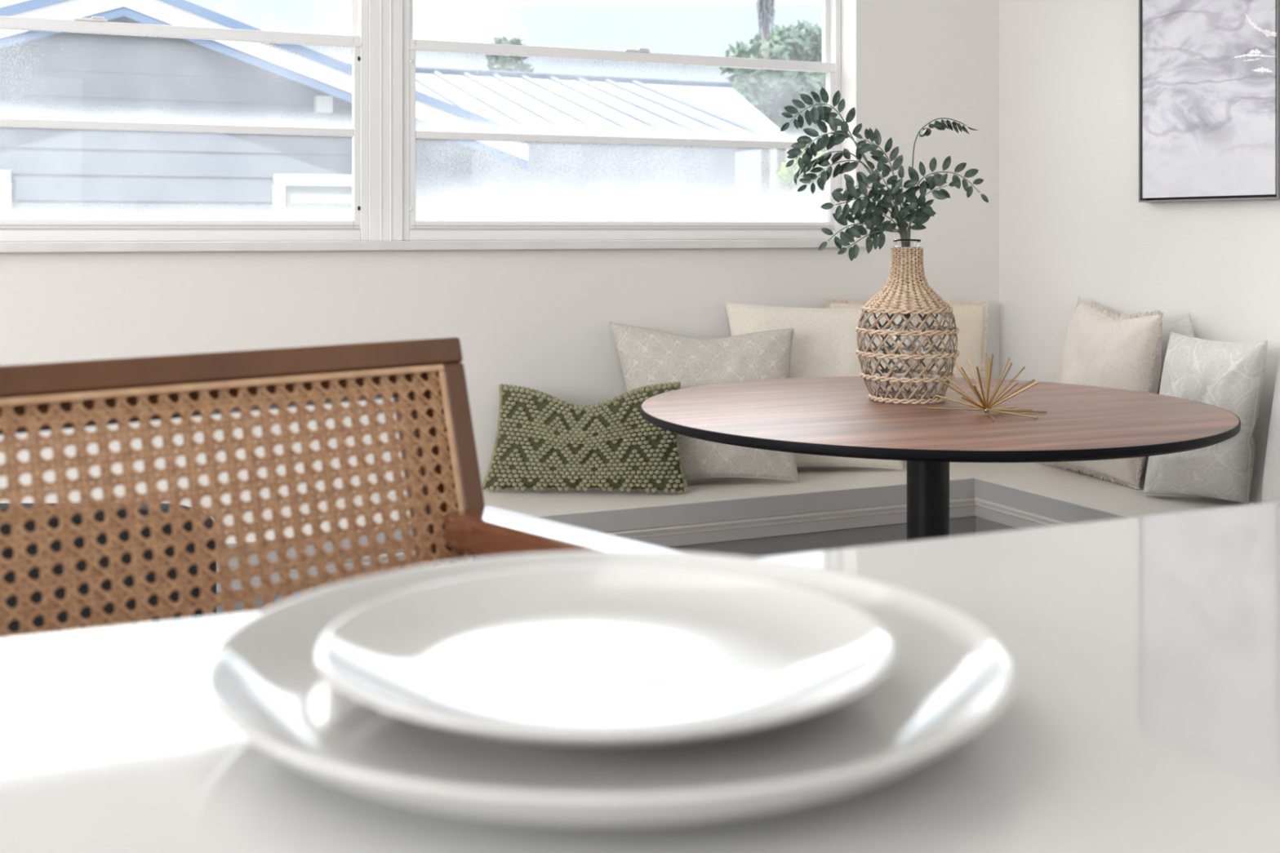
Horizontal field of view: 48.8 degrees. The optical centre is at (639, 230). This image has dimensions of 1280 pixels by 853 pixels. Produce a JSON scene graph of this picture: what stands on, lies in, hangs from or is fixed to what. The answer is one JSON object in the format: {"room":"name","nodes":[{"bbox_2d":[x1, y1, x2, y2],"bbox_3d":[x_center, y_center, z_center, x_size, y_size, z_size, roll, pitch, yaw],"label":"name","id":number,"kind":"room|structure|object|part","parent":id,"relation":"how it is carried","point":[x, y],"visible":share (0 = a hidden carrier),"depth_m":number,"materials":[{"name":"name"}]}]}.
{"room":"dining room","nodes":[
{"label":"dining room","id":0,"kind":"room"},
{"bbox_2d":[0,0,999,508],"bbox_3d":[-1.337,-0.190,2.922,5.350,2.500,0.120,0,0,-24],"label":"wall","id":1,"kind":"structure","parent":0,"point":[539,320],"depth_m":3.34,"materials":[{"name":"white paint"}]},
{"bbox_2d":[0,0,368,242],"bbox_3d":[-1.181,-0.415,3.026,1.200,0.879,0.053,0,0,-24],"label":"window","id":2,"kind":"structure","parent":1,"relation":"in","point":[71,223],"depth_m":3.10,"materials":[{"name":"white paint"}]},
{"bbox_3d":[-1.179,-0.329,3.021,1.035,0.192,0.464,0,0,0],"label":"pane","id":3,"kind":"part","parent":2,"relation":"part of","materials":[{"name":"clear glass"}]},
{"bbox_3d":[-1.179,-0.119,3.021,1.035,0.194,0.464,0,0,0],"label":"pane","id":4,"kind":"part","parent":2,"relation":"part of","materials":[{"name":"clear glass"}]},
{"bbox_3d":[-1.188,-0.630,3.042,1.168,0.411,0.019,0,0,-24],"label":"sash","id":5,"kind":"part","parent":2,"relation":"part of","materials":[{"name":"white paint"}]},
{"bbox_2d":[368,0,402,240],"bbox_3d":[-0.597,-0.415,3.287,0.079,0.879,0.054,0,0,-24],"label":"trim","id":6,"kind":"structure","parent":1,"relation":"attached to","point":[384,16],"depth_m":3.26,"materials":[{"name":"white paint"}]},
{"bbox_2d":[0,239,866,253],"bbox_3d":[-0.573,0.035,3.228,2.515,0.021,0.115,0,0,-24],"label":"trim","id":7,"kind":"structure","parent":1,"relation":"attached to","point":[277,246],"depth_m":3.18,"materials":[{"name":"white paint"}]},
{"bbox_2d":[402,0,840,240],"bbox_3d":[-0.016,-0.415,3.548,1.196,0.879,0.053,0,0,-24],"label":"window","id":8,"kind":"structure","parent":1,"relation":"in","point":[494,207],"depth_m":3.50,"materials":[{"name":"white paint"}]},
{"bbox_3d":[-0.022,-0.630,3.564,1.164,0.411,0.019,0,0,-24],"label":"sash","id":9,"kind":"part","parent":8,"relation":"part of","materials":[{"name":"white paint"}]},
{"bbox_3d":[-0.013,-0.329,3.543,1.031,0.192,0.462,0,0,0],"label":"pane","id":10,"kind":"part","parent":8,"relation":"part of","materials":[{"name":"clear glass"}]},
{"bbox_3d":[-0.013,-0.119,3.543,1.031,0.194,0.462,0,0,0],"label":"pane","id":11,"kind":"part","parent":8,"relation":"part of","materials":[{"name":"clear glass"}]},
{"bbox_2d":[999,0,1279,503],"bbox_3d":[2.368,-0.190,1.009,0.150,2.500,6.400,0,0,-24],"label":"wall","id":12,"kind":"structure","parent":0,"point":[1073,223],"depth_m":3.56,"materials":[{"name":"white paint"}]},
{"bbox_2d":[1138,0,1279,202],"bbox_3d":[1.289,-0.469,3.193,0.033,0.803,0.406,0,0,-24],"label":"framed painting","id":13,"kind":"object","parent":12,"relation":"attached to","point":[1209,70],"visible":1,"depth_m":3.18,"materials":[{"name":"grey paper"}]},
{"bbox_3d":[-0.067,1.110,-0.098,7.746,0.100,8.336,0,0,0],"label":"floor","id":14,"kind":"structure","parent":0,"visible":0},
{"bbox_2d":[0,502,216,637],"bbox_3d":[-0.799,0.707,1.590,0.500,0.707,0.500,0,0,0],"label":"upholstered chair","id":15,"kind":"object","parent":14,"relation":"on","point":[11,602],"visible":0.12,"depth_m":1.78,"materials":[{"name":"brown wicker"}]},
{"bbox_2d":[0,337,685,639],"bbox_3d":[-0.170,0.573,0.775,0.552,0.973,0.577,0,0,-43],"label":"counter chair","id":16,"kind":"object","parent":14,"relation":"on","point":[450,520],"visible":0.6,"depth_m":0.99,"materials":[{"name":"brown wicker"}]},
{"bbox_3d":[-0.353,0.101,0.973,0.540,0.028,0.039,0,0,-43],"label":"rail","id":17,"kind":"part","parent":16,"relation":"part of","materials":[{"name":"brown wood"}]},
{"bbox_3d":[-0.320,0.315,0.937,0.499,0.412,0.129,0,0,-43],"label":"frame","id":18,"kind":"part","parent":16,"relation":"part of","materials":[{"name":"brown wicker"}]},
{"bbox_3d":[-0.306,0.310,0.923,0.499,0.404,0.107,0,0,-43],"label":"cane panel","id":19,"kind":"part","parent":16,"relation":"part of","materials":[{"name":"brown wicker"}]},
{"bbox_3d":[-0.122,0.333,1.105,0.021,0.452,0.149,0,0,-43],"label":"post","id":20,"kind":"part","parent":16,"relation":"part of","materials":[{"name":"brown wood"}]},
{"bbox_3d":[-0.002,0.232,0.965,0.048,0.028,0.396,0,0,-43],"label":"armrest","id":21,"kind":"part","parent":16,"relation":"part of","materials":[{"name":"brown wood"}]},
{"bbox_2d":[0,501,1279,852],"bbox_3d":[-0.129,0.610,-0.020,3.350,0.900,1.150,0,0,-24],"label":"kitchen island","id":22,"kind":"object","parent":14,"relation":"on","point":[1142,715],"visible":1,"depth_m":0.45,"materials":[{"name":"white stone"}]},
{"bbox_2d":[197,551,1019,827],"bbox_3d":[-0.010,0.148,0.474,0.265,0.022,0.265,0,0,0],"label":"dinner plate","id":23,"kind":"object","parent":22,"relation":"on","point":[952,674],"visible":0.65,"depth_m":0.42,"materials":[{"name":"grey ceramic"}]},
{"bbox_2d":[314,564,898,746],"bbox_3d":[-0.011,0.143,0.474,0.192,0.017,0.192,0,0,0],"label":"salad plate","id":24,"kind":"object","parent":23,"relation":"on","point":[587,655],"visible":1,"depth_m":0.48,"materials":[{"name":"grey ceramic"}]},
{"bbox_2d":[204,460,1254,616],"bbox_3d":[-0.394,0.830,1.853,4.199,0.460,2.599,0,0,-24],"label":"bench","id":25,"kind":"object","parent":14,"relation":"on","point":[828,508],"visible":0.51,"depth_m":3.21,"materials":[{"name":"white paint"}]},
{"bbox_2d":[481,381,688,493],"bbox_3d":[-0.128,0.471,3.226,0.480,0.251,0.105,0,0,0],"label":"throw pillow","id":26,"kind":"object","parent":25,"relation":"on","point":[542,441],"visible":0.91,"depth_m":3.19,"materials":[{"name":"green fabric"}]},
{"bbox_3d":[-0.480,0.682,2.414,4.443,0.024,2.063,0,0,0],"label":"rail","id":27,"kind":"part","parent":25,"relation":"part of","materials":[{"name":"grey paint"}]},
{"bbox_3d":[-0.480,0.657,2.413,4.443,0.026,2.066,0,0,0],"label":"cove moulding","id":28,"kind":"part","parent":25,"relation":"part of","materials":[{"name":"white paint"}]},
{"bbox_2d":[608,321,799,481],"bbox_3d":[0.156,0.407,3.363,0.454,0.378,0.166,0,0,-7],"label":"throw pillow","id":29,"kind":"object","parent":25,"relation":"on","point":[648,357],"visible":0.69,"depth_m":3.33,"materials":[{"name":"beige fabric"}]},
{"bbox_3d":[-0.394,0.622,1.854,4.199,0.044,2.599,0,0,-24],"label":"seat","id":30,"kind":"part","parent":25,"relation":"part of","materials":[{"name":"white paint"}]},
{"bbox_2d":[725,302,902,469],"bbox_3d":[0.467,0.387,3.531,0.510,0.417,0.115,0,0,-9],"label":"throw pillow","id":31,"kind":"object","parent":25,"relation":"on","point":[824,344],"visible":0.27,"depth_m":3.50,"materials":[{"name":"beige fabric"}]},
{"bbox_2d":[823,297,990,378],"bbox_3d":[0.718,0.386,3.717,0.517,0.427,0.096,0,0,-18],"label":"throw pillow","id":32,"kind":"object","parent":25,"relation":"on","point":[971,318],"visible":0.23,"depth_m":3.77,"materials":[{"name":"beige fabric"}]},
{"bbox_2d":[1037,296,1164,488],"bbox_3d":[1.116,0.382,3.415,0.154,0.434,0.505,0,0,-16],"label":"throw pillow","id":33,"kind":"object","parent":25,"relation":"on","point":[1100,348],"visible":0.68,"depth_m":3.29,"materials":[{"name":"fabric"}]},
{"bbox_2d":[1168,312,1194,338],"bbox_3d":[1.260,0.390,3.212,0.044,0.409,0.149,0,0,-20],"label":"throw pillow","id":34,"kind":"object","parent":25,"relation":"on","point":[1184,326],"visible":0.13,"depth_m":3.23,"materials":[{"name":"white fabric"}]},
{"bbox_2d":[1142,332,1267,503],"bbox_3d":[1.234,0.410,3.047,0.206,0.370,0.303,0,0,0],"label":"throw pillow","id":35,"kind":"object","parent":25,"relation":"on","point":[1229,376],"visible":0.88,"depth_m":3.02,"materials":[{"name":"grey fabric"}]},
{"bbox_2d":[1262,357,1279,503],"bbox_3d":[1.381,0.398,2.842,0.121,0.392,0.308,0,0,-17],"label":"throw pillow","id":36,"kind":"object","parent":25,"relation":"on","point":[1271,479],"visible":0.86,"depth_m":2.91,"materials":[{"name":"white fabric"}]},
{"bbox_2d":[640,376,1240,541],"bbox_3d":[0.526,0.690,2.578,1.052,0.740,1.052,0,0,0],"label":"round table","id":37,"kind":"object","parent":14,"relation":"on","point":[828,416],"visible":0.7,"depth_m":2.40,"materials":[{"name":"brown wood"}]},
{"bbox_2d":[855,239,959,404],"bbox_3d":[0.503,0.168,2.660,0.192,0.303,0.193,0,0,-21],"label":"wicker vase","id":38,"kind":"object","parent":37,"relation":"on","point":[907,334],"visible":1,"depth_m":2.60,"materials":[{"name":"beige wicker"}]},
{"bbox_2d":[780,87,988,261],"bbox_3d":[0.457,-0.051,2.646,0.382,0.440,0.189,0,0,13],"label":"greenery","id":39,"kind":"object","parent":38,"relation":"in","point":[922,215],"visible":0.92,"depth_m":2.63,"materials":[{"name":"green plant"}]},
{"bbox_3d":[0.503,0.088,2.660,0.156,0.115,0.156,0,0,0],"label":"upright cord","id":40,"kind":"part","parent":38,"relation":"part of","materials":[{"name":"beige fabric"}]},
{"bbox_2d":[927,352,1046,421],"bbox_3d":[0.613,0.266,2.454,0.198,0.107,0.180,0,0,0],"label":"starburst ornament","id":41,"kind":"object","parent":37,"relation":"on","point":[986,407],"visible":1,"depth_m":2.46,"materials":[{"name":"gold metal"}]},
{"bbox_3d":[0.558,0.315,2.495,0.109,0.009,0.003,0,0,38],"label":"rod","id":42,"kind":"part","parent":41,"relation":"part of","materials":[{"name":"gold metal"}]},
{"bbox_3d":[0.562,0.302,2.479,0.087,0.023,0.003,0,0,25],"label":"rod","id":43,"kind":"part","parent":41,"relation":"part of","materials":[{"name":"gold metal"}]},
{"bbox_3d":[0.561,0.285,2.460,0.082,0.054,0.003,0,0,0],"label":"rod","id":44,"kind":"part","parent":41,"relation":"part of","materials":[{"name":"gold metal"}]},
{"bbox_3d":[0.570,0.284,2.479,0.074,0.055,0.003,0,0,29],"label":"rod","id":45,"kind":"part","parent":41,"relation":"part of","materials":[{"name":"gold metal"}]},
{"bbox_3d":[0.578,0.271,2.474,0.057,0.079,0.003,0,0,29],"label":"rod","id":46,"kind":"part","parent":41,"relation":"part of","materials":[{"name":"gold metal"}]},
{"bbox_3d":[0.581,0.274,2.460,0.045,0.074,0.003,0,0,0],"label":"rod","id":47,"kind":"part","parent":41,"relation":"part of","materials":[{"name":"gold metal"}]},
{"bbox_3d":[0.573,0.296,2.424,0.003,0.033,0.090,0,0,41],"label":"rod","id":48,"kind":"part","parent":41,"relation":"part of","materials":[{"name":"gold metal"}]},
{"bbox_3d":[0.590,0.265,2.474,0.003,0.090,0.039,0,0,-44],"label":"rod","id":49,"kind":"part","parent":41,"relation":"part of","materials":[{"name":"gold metal"}]},
{"bbox_3d":[0.584,0.286,2.424,0.003,0.052,0.079,0,0,29],"label":"rod","id":50,"kind":"part","parent":41,"relation":"part of","materials":[{"name":"gold metal"}]},
{"bbox_3d":[0.589,0.271,2.432,0.003,0.080,0.062,0,0,28],"label":"rod","id":51,"kind":"part","parent":41,"relation":"part of","materials":[{"name":"gold metal"}]},
{"bbox_3d":[0.603,0.261,2.460,0.003,0.096,0.003,0,0,-22],"label":"rod","id":52,"kind":"part","parent":41,"relation":"part of","materials":[{"name":"gold metal"}]},
{"bbox_3d":[0.611,0.268,2.481,0.003,0.085,0.045,0,0,20],"label":"rod","id":53,"kind":"part","parent":41,"relation":"part of","materials":[{"name":"gold metal"}]},
{"bbox_3d":[0.605,0.261,2.445,0.007,0.097,0.032,0,0,0],"label":"rod","id":54,"kind":"part","parent":41,"relation":"part of","materials":[{"name":"gold metal"}]},
{"bbox_3d":[0.598,0.315,2.410,0.003,0.009,0.094,0,0,6],"label":"rod","id":55,"kind":"part","parent":41,"relation":"part of","materials":[{"name":"gold metal"}]},
{"bbox_3d":[0.628,0.267,2.474,0.055,0.087,0.003,0,0,-30],"label":"rod","id":56,"kind":"part","parent":41,"relation":"part of","materials":[{"name":"gold metal"}]},
{"bbox_3d":[0.621,0.269,2.440,0.003,0.083,0.052,0,0,-41],"label":"rod","id":57,"kind":"part","parent":41,"relation":"part of","materials":[{"name":"gold metal"}]},
{"bbox_3d":[0.624,0.284,2.431,0.041,0.055,0.058,0,0,0],"label":"rod","id":58,"kind":"part","parent":41,"relation":"part of","materials":[{"name":"gold metal"}]},
{"bbox_3d":[0.641,0.315,2.502,0.003,0.009,0.107,0,0,42],"label":"rod","id":59,"kind":"part","parent":41,"relation":"part of","materials":[{"name":"gold metal"}]},
{"bbox_3d":[0.641,0.275,2.472,0.077,0.073,0.003,0,0,-18],"label":"rod","id":60,"kind":"part","parent":41,"relation":"part of","materials":[{"name":"gold metal"}]},
{"bbox_3d":[0.641,0.315,2.429,0.091,0.009,0.003,0,0,40],"label":"rod","id":61,"kind":"part","parent":41,"relation":"part of","materials":[{"name":"gold metal"}]},
{"bbox_3d":[0.647,0.286,2.450,0.084,0.051,0.022,0,0,0],"label":"rod","id":62,"kind":"part","parent":41,"relation":"part of","materials":[{"name":"gold metal"}]},
{"bbox_3d":[0.650,0.287,2.474,0.094,0.051,0.003,0,0,-17],"label":"rod","id":63,"kind":"part","parent":41,"relation":"part of","materials":[{"name":"gold metal"}]},
{"bbox_3d":[0.651,0.315,2.485,0.101,0.009,0.003,0,0,-27],"label":"rod","id":64,"kind":"part","parent":41,"relation":"part of","materials":[{"name":"gold metal"}]},
{"bbox_3d":[0.659,0.315,2.467,0.106,0.009,0.003,0,0,-7],"label":"rod","id":65,"kind":"part","parent":41,"relation":"part of","materials":[{"name":"gold metal"}]},
{"label":"outside","id":66,"kind":"structure","parent":0,"visible":0},
{"bbox_3d":[-13.576,1.260,30.315,102.050,0.100,89.387,0,0,0],"label":"ground","id":67,"kind":"structure","parent":66,"visible":0},
{"bbox_2d":[0,0,528,208],"bbox_3d":[-5.269,-0.304,13.630,6.133,3.029,7.720,0,0,-24],"label":"house","id":68,"kind":"structure","parent":67,"relation":"on","point":[42,166],"depth_m":10.58,"materials":[{"name":"blue wood"}]},
{"bbox_3d":[-5.110,-1.050,9.522,3.067,1.117,0.030,0,0,-24],"label":"fascia trim","id":69,"kind":"part","parent":68,"relation":"part of","materials":[{"name":"blue paint"}]},
{"bbox_3d":[-2.475,-0.258,11.090,0.627,0.183,0.020,0,0,-24],"label":"pane","id":70,"kind":"part","parent":68,"relation":"part of","materials":[{"name":"grey"}]},
{"bbox_2d":[291,195,351,203],"bbox_3d":[-2.470,-0.247,11.080,0.527,0.061,0.002,0,0,-24],"label":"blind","id":71,"kind":"object","parent":68,"relation":"hanging from","point":[295,198],"depth_m":11.07,"materials":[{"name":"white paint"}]},
{"bbox_2d":[313,95,333,113],"bbox_3d":[-2.478,-0.984,11.045,0.125,0.128,0.120,0,0,-24],"label":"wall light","id":72,"kind":"object","parent":68,"relation":"attached to","point":[322,104],"depth_m":10.99,"materials":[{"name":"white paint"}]},
{"bbox_3d":[-2.311,-1.050,10.775,3.067,1.117,0.030,0,0,-24],"label":"fascia trim","id":73,"kind":"part","parent":68,"relation":"part of","materials":[{"name":"blue paint"}]},
{"bbox_2d":[484,35,534,72],"bbox_3d":[-3.248,-1.809,34.912,1.235,6.043,1.116,0,0,11],"label":"tree","id":74,"kind":"object","parent":67,"relation":"on","point":[522,67],"visible":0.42,"depth_m":34.70,"materials":[{"name":"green plant"}]},
{"bbox_2d":[348,63,779,188],"bbox_3d":[-1.913,-0.502,19.576,7.175,3.424,8.011,0,0,-24],"label":"neighboring house","id":75,"kind":"structure","parent":67,"relation":"on","point":[528,96],"depth_m":17.69,"materials":[{"name":"grey"}]},
{"bbox_2d":[755,0,775,182],"bbox_3d":[2.959,-2.906,33.267,3.204,8.234,3.174,0,0,0],"label":"palm tree","id":76,"kind":"object","parent":67,"relation":"on","point":[765,8],"visible":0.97,"depth_m":33.18,"materials":[{"name":"grey plant"}]},
{"bbox_2d":[719,35,826,184],"bbox_3d":[3.039,-1.529,31.198,3.443,5.485,3.409,0,0,0],"label":"tree","id":77,"kind":"object","parent":67,"relation":"on","point":[749,83],"visible":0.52,"depth_m":30.34,"materials":[{"name":"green plant"}]},
{"bbox_3d":[3.039,-3.045,31.198,3.443,2.452,3.409,0,0,0],"label":"crown","id":78,"kind":"part","parent":77,"relation":"part of","materials":[{"name":"green plant"}]},
{"bbox_2d":[738,19,822,70],"bbox_3d":[4.266,-2.210,38.207,3.221,6.845,2.806,0,0,-16],"label":"tree","id":79,"kind":"object","parent":67,"relation":"on","point":[802,46],"visible":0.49,"depth_m":37.31,"materials":[{"name":"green plant"}]},
{"bbox_2d":[774,149,826,185],"bbox_3d":[1.444,0.221,11.797,0.631,1.998,0.851,0,0,14],"label":"shrub","id":80,"kind":"object","parent":67,"relation":"on","point":[794,164],"visible":0.07,"depth_m":11.59,"materials":[{"name":"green plant"}]}
]}

